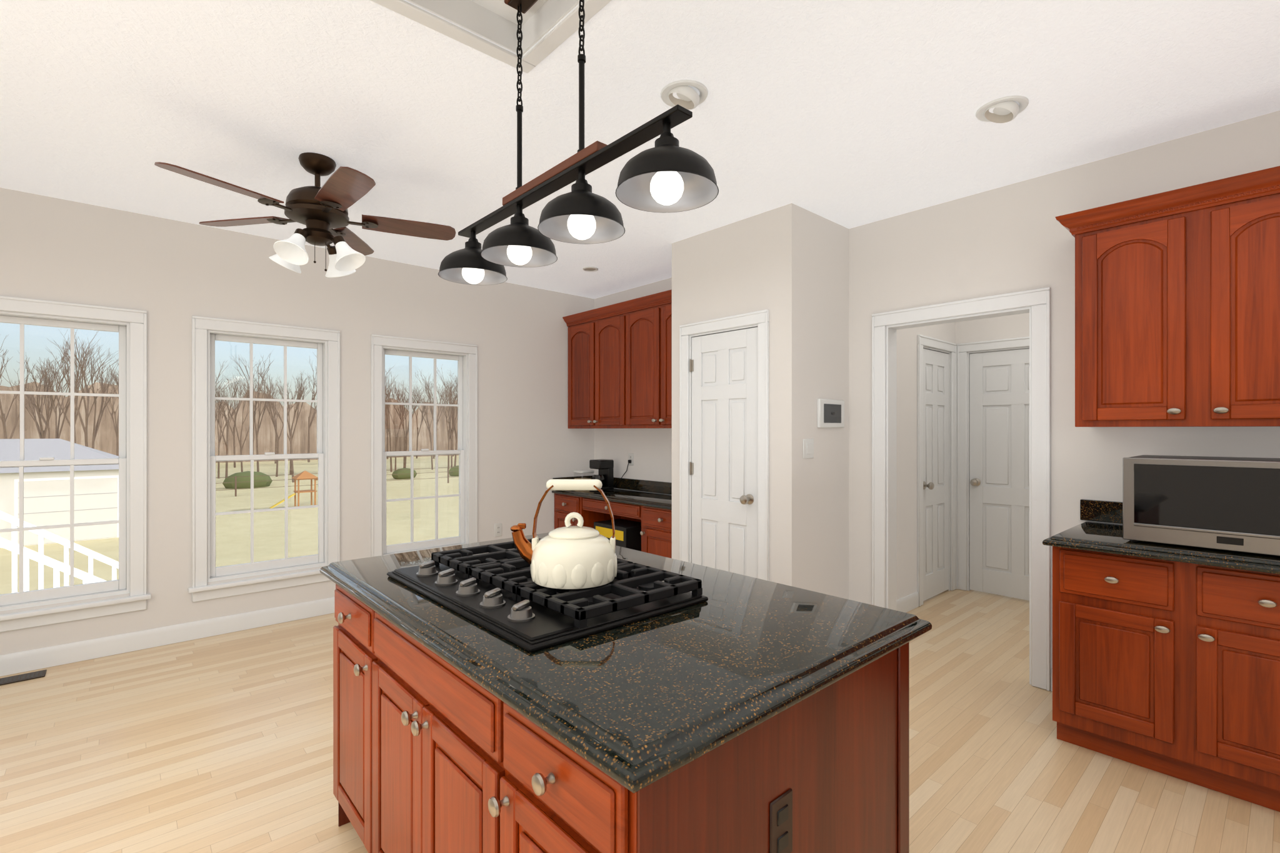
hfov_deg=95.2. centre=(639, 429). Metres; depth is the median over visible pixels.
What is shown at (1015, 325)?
wall
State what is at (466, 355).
window
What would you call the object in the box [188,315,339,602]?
window
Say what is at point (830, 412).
thermostat
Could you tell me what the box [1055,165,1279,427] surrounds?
upper cabinet
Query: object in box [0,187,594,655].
wall
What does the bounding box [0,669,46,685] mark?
floor vent
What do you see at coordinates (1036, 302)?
trim
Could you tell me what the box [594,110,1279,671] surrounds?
wall
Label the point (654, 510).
base cabinet
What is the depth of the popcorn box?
4.96 m
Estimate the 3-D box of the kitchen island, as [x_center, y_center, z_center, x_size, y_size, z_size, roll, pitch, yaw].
[-0.195,0.912,1.727,0.988,0.913,1.645,0,0,-42]
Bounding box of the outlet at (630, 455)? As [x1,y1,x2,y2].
[628,453,633,465]
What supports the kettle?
on the cooktop
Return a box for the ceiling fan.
[154,152,455,277]
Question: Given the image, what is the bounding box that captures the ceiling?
[0,0,1279,298]
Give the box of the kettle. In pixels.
[510,479,617,589]
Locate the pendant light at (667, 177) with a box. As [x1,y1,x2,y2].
[438,0,718,284]
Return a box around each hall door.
[923,348,948,601]
[969,348,1029,600]
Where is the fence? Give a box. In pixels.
[215,466,458,496]
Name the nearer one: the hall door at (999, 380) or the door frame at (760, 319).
the door frame at (760, 319)
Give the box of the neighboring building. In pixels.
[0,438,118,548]
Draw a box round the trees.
[0,329,458,488]
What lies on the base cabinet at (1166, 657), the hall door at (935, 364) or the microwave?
the microwave
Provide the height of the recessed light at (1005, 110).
0.076 m
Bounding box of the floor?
[0,589,1279,852]
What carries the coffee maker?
on the base cabinet at (654, 510)
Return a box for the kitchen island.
[319,532,931,852]
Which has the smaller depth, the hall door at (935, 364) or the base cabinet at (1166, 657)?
the base cabinet at (1166, 657)
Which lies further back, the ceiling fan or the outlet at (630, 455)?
the outlet at (630, 455)
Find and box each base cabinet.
[551,475,671,558]
[1042,499,1279,811]
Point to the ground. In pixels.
(232, 531)
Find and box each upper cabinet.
[562,289,671,428]
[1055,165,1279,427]
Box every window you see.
[0,295,151,632]
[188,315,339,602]
[371,334,477,556]
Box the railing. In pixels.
[0,510,118,593]
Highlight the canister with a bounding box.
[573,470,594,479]
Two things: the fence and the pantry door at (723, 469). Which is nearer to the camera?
the pantry door at (723, 469)
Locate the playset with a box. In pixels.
[269,470,318,508]
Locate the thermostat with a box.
[817,398,844,427]
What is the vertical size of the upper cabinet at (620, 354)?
1.097 m
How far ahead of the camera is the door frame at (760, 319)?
3.84 m
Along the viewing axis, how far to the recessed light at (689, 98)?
2.31 m
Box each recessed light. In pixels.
[582,266,598,271]
[660,80,708,109]
[975,95,1028,123]
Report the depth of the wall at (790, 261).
3.67 m
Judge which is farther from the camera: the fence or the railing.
the fence
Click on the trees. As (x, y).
(245, 484)
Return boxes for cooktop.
[386,538,708,652]
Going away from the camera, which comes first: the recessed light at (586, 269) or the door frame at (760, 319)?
the door frame at (760, 319)
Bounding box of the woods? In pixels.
[0,381,458,463]
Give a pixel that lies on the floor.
(223, 743)
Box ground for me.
[0,455,458,594]
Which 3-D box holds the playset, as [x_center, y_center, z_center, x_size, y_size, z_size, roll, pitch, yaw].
[-16.390,2.885,28.942,3.315,1.770,1.020,0,0,-42]
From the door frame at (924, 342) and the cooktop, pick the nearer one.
the cooktop
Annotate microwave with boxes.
[1122,455,1279,556]
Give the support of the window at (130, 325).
in the wall at (52, 249)
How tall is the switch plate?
0.120 m
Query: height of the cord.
0.276 m
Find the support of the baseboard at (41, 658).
attached to the wall at (52, 249)
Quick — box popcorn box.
[593,518,641,551]
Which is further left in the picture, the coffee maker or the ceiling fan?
the ceiling fan
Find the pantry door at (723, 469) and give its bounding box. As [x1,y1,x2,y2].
[689,326,757,578]
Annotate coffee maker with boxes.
[589,459,613,490]
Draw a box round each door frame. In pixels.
[679,309,768,581]
[917,334,1029,606]
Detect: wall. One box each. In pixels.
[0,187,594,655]
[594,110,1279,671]
[671,203,848,599]
[896,312,1029,599]
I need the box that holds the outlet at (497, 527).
[494,523,501,536]
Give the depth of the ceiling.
2.38 m
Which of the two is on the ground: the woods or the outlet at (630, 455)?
the woods
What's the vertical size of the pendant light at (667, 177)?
0.895 m
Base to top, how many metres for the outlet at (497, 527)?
0.116 m
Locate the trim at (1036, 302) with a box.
[871,286,1050,691]
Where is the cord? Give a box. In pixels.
[613,460,631,487]
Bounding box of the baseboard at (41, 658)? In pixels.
[0,591,1052,691]
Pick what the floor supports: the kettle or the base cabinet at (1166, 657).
the base cabinet at (1166, 657)
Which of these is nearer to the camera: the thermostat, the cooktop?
the cooktop
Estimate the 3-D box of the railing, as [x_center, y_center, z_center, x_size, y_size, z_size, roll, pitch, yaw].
[-4.181,2.121,3.948,5.830,3.422,1.540,0,0,-42]
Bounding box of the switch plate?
[803,438,813,458]

